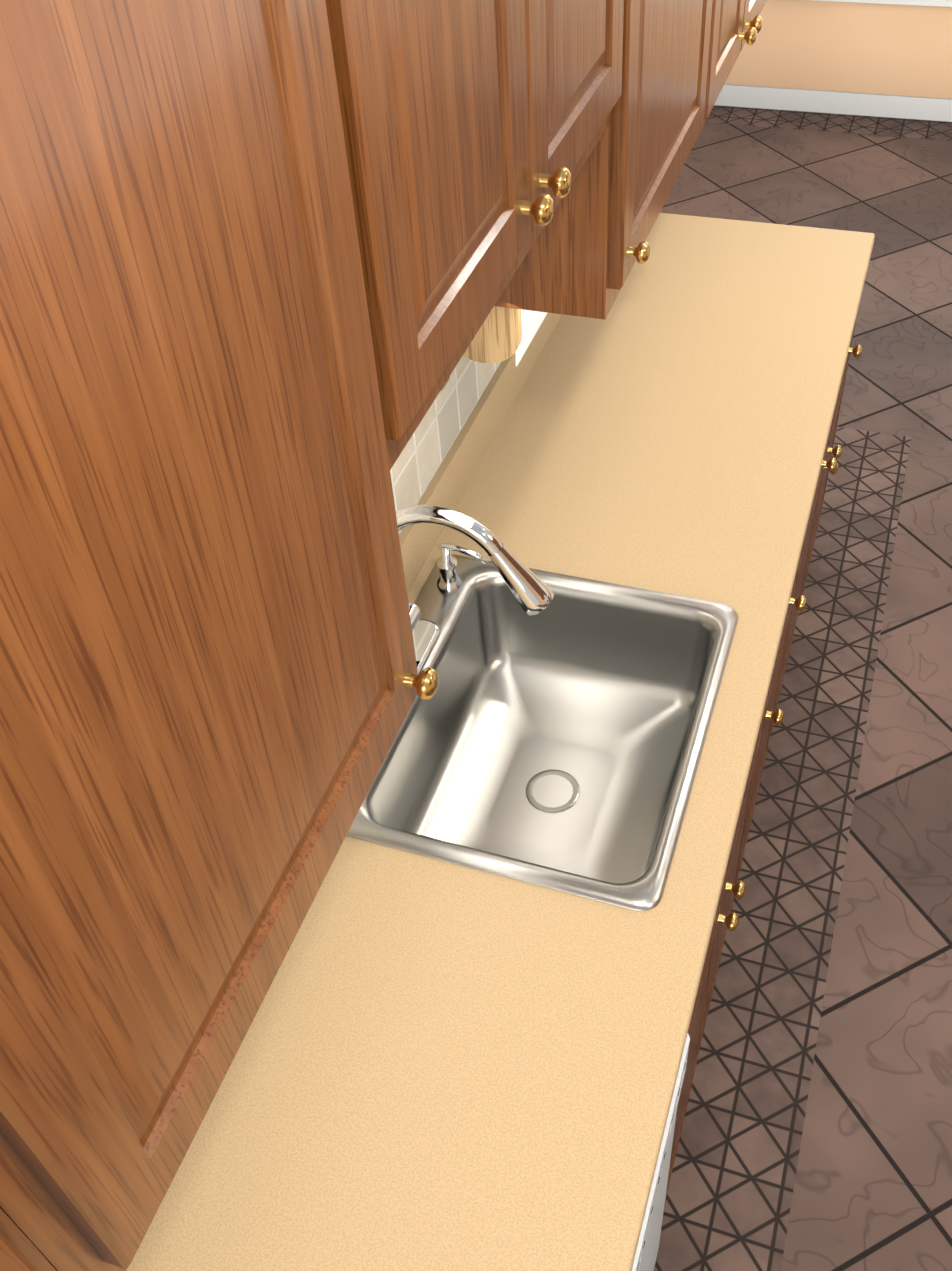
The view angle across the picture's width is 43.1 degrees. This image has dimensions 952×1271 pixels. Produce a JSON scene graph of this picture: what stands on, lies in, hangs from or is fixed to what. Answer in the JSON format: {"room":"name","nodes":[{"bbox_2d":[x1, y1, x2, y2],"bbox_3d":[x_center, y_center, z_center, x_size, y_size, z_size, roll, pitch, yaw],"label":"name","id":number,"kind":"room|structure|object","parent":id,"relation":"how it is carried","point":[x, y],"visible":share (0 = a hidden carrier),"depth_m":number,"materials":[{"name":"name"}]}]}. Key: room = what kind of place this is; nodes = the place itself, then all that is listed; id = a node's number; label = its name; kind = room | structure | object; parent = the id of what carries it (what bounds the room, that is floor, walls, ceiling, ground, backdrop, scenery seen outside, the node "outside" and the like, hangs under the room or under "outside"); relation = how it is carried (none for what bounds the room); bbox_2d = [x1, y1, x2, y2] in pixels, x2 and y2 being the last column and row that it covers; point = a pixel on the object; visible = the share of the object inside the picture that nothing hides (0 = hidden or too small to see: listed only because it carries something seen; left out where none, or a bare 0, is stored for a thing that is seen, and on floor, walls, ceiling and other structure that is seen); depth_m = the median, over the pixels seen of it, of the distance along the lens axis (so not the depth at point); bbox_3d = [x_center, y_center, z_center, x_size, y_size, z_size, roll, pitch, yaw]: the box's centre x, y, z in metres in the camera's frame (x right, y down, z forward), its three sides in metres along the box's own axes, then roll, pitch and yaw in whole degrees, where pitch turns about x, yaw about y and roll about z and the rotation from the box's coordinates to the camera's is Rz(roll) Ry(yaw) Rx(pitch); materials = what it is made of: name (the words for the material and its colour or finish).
{"room":"kitchen","nodes":[
{"label":"kitchen","id":0,"kind":"room"},
{"bbox_2d":[654,105,951,1270],"bbox_3d":[1.065,0.333,2.879,4.750,0.061,7.840,11,47,16],"label":"floor","id":1,"kind":"structure","parent":0,"point":[872,1187],"depth_m":2.75,"materials":[{"name":"brown tile"}]},
{"bbox_2d":[632,1034,689,1270],"bbox_3d":[-0.092,0.947,1.687,0.610,0.864,0.601,11,47,16],"label":"dishwasher","id":2,"kind":"object","parent":1,"relation":"on","point":[647,1249],"visible":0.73,"depth_m":1.49,"materials":[{"name":"grey metal"}]},
{"bbox_2d":[664,996,699,1204],"bbox_3d":[-0.110,0.946,1.696,0.626,0.878,0.652,11,47,16],"label":"base cabinet","id":3,"kind":"object","parent":1,"relation":"on","point":[695,1019],"depth_m":1.96,"materials":[{"name":"brown wood"}]},
{"bbox_2d":[684,600,791,1116],"bbox_3d":[0.116,0.474,2.152,0.626,0.878,0.769,11,47,16],"label":"base cabinet","id":4,"kind":"object","parent":1,"relation":"on","point":[726,918],"depth_m":2.18,"materials":[{"name":"brown wood"}]},
{"bbox_2d":[744,464,823,883],"bbox_3d":[0.299,0.093,2.520,0.626,0.878,0.429,11,47,16],"label":"base cabinet","id":5,"kind":"object","parent":1,"relation":"on","point":[802,569],"depth_m":2.68,"materials":[{"name":"brown wood"}]},
{"bbox_2d":[780,312,859,719],"bbox_3d":[0.509,-0.344,2.942,0.626,0.878,0.936,11,47,16],"label":"base cabinet","id":6,"kind":"object","parent":1,"relation":"on","point":[829,463],"depth_m":2.85,"materials":[{"name":"brown wood"}]},
{"bbox_2d":[126,213,874,1270],"bbox_3d":[0.047,0.201,1.708,0.633,0.139,3.625,11,47,16],"label":"countertop","id":7,"kind":"structure","parent":6,"relation":"on","point":[438,1065],"depth_m":1.57,"materials":[{"name":"laminate"}]},
{"bbox_2d":[396,505,553,674],"bbox_3d":[-0.025,-0.042,1.746,0.284,0.356,0.250,11,47,16],"label":"faucet","id":8,"kind":"object","parent":7,"relation":"on","point":[532,592],"visible":0.48,"depth_m":1.65,"materials":[{"name":"silver metal"}]},
{"bbox_2d":[346,555,737,910],"bbox_3d":[0.094,0.179,1.912,0.525,0.204,0.605,11,47,16],"label":"sink","id":9,"kind":"object","parent":7,"relation":"in","point":[558,742],"visible":0.77,"depth_m":2.00,"materials":[{"name":"silver metal"}]},
{"bbox_2d":[437,543,487,592],"bbox_3d":[-0.023,-0.114,2.007,0.094,0.090,0.042,11,47,16],"label":"soap dispenser","id":10,"kind":"object","parent":9,"relation":"on","point":[449,580],"visible":1,"depth_m":2.00,"materials":[{"name":"silver metal"}]},
{"bbox_2d":[725,0,951,98],"bbox_3d":[1.916,-3.349,4.523,4.060,2.740,0.120,11,47,16],"label":"wall","id":11,"kind":"structure","parent":0,"point":[887,49],"depth_m":5.34,"materials":[{"name":"beige paint"}]},
{"bbox_2d":[714,84,951,121],"bbox_3d":[1.974,-2.366,5.409,3.820,0.095,0.014,11,47,16],"label":"baseboard","id":12,"kind":"structure","parent":11,"relation":"attached to","point":[877,105],"depth_m":5.48,"materials":[{"name":"white paint"}]},
{"bbox_2d":[812,0,951,6],"bbox_3d":[2.031,-2.689,5.069,1.770,0.074,0.055,11,47,16],"label":"trim","id":13,"kind":"structure","parent":11,"relation":"attached to","point":[946,3],"depth_m":5.13,"materials":[{"name":"white"}]},
{"bbox_3d":[-0.444,0.058,1.296,0.120,2.740,4.910,11,47,16],"label":"wall","id":14,"kind":"structure","parent":0,"visible":0},
{"bbox_2d":[0,1120,119,1270],"bbox_3d":[-0.530,0.307,0.339,0.330,0.976,0.607,11,47,16],"label":"upper cabinet","id":15,"kind":"object","parent":14,"relation":"attached to","point":[39,1231],"depth_m":0.74,"materials":[{"name":"brown wood"}]},
{"bbox_2d":[0,0,438,1270],"bbox_3d":[-0.332,-0.105,0.737,0.330,0.976,0.606,11,47,16],"label":"upper cabinet","id":16,"kind":"object","parent":14,"relation":"attached to","point":[266,266],"depth_m":0.73,"materials":[{"name":"brown wood"}]},
{"bbox_2d":[390,356,500,533],"bbox_3d":[-0.256,-0.169,1.555,0.006,0.635,3.720,11,47,16],"label":"tile backsplash","id":17,"kind":"structure","parent":14,"relation":"attached to","point":[418,462],"depth_m":2.08,"materials":[{"name":"white tile"}]},
{"bbox_2d":[368,0,643,428],"bbox_3d":[-0.106,-0.577,1.193,0.330,0.976,0.782,11,47,16],"label":"upper cabinet","id":18,"kind":"object","parent":14,"relation":"attached to","point":[510,125],"depth_m":1.14,"materials":[{"name":"brown wood"}]},
{"bbox_2d":[632,0,723,266],"bbox_3d":[0.122,-1.050,1.650,0.330,0.976,0.610,11,47,16],"label":"upper cabinet","id":19,"kind":"object","parent":14,"relation":"attached to","point":[680,39],"depth_m":1.82,"materials":[{"name":"brown wood"}]},
{"bbox_2d":[463,306,546,366],"bbox_3d":[0.061,-0.583,1.993,0.124,0.136,0.326,11,47,16],"label":"paper towel holder","id":20,"kind":"object","parent":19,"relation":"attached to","point":[503,334],"visible":0.27,"depth_m":1.89,"materials":[{"name":"brown wood"}]},
{"bbox_2d":[716,0,766,99],"bbox_3d":[0.332,-1.489,2.073,0.330,0.976,0.680,11,47,16],"label":"upper cabinet","id":21,"kind":"object","parent":14,"relation":"attached to","point":[742,20],"depth_m":2.26,"materials":[{"name":"brown wood"}]}
]}

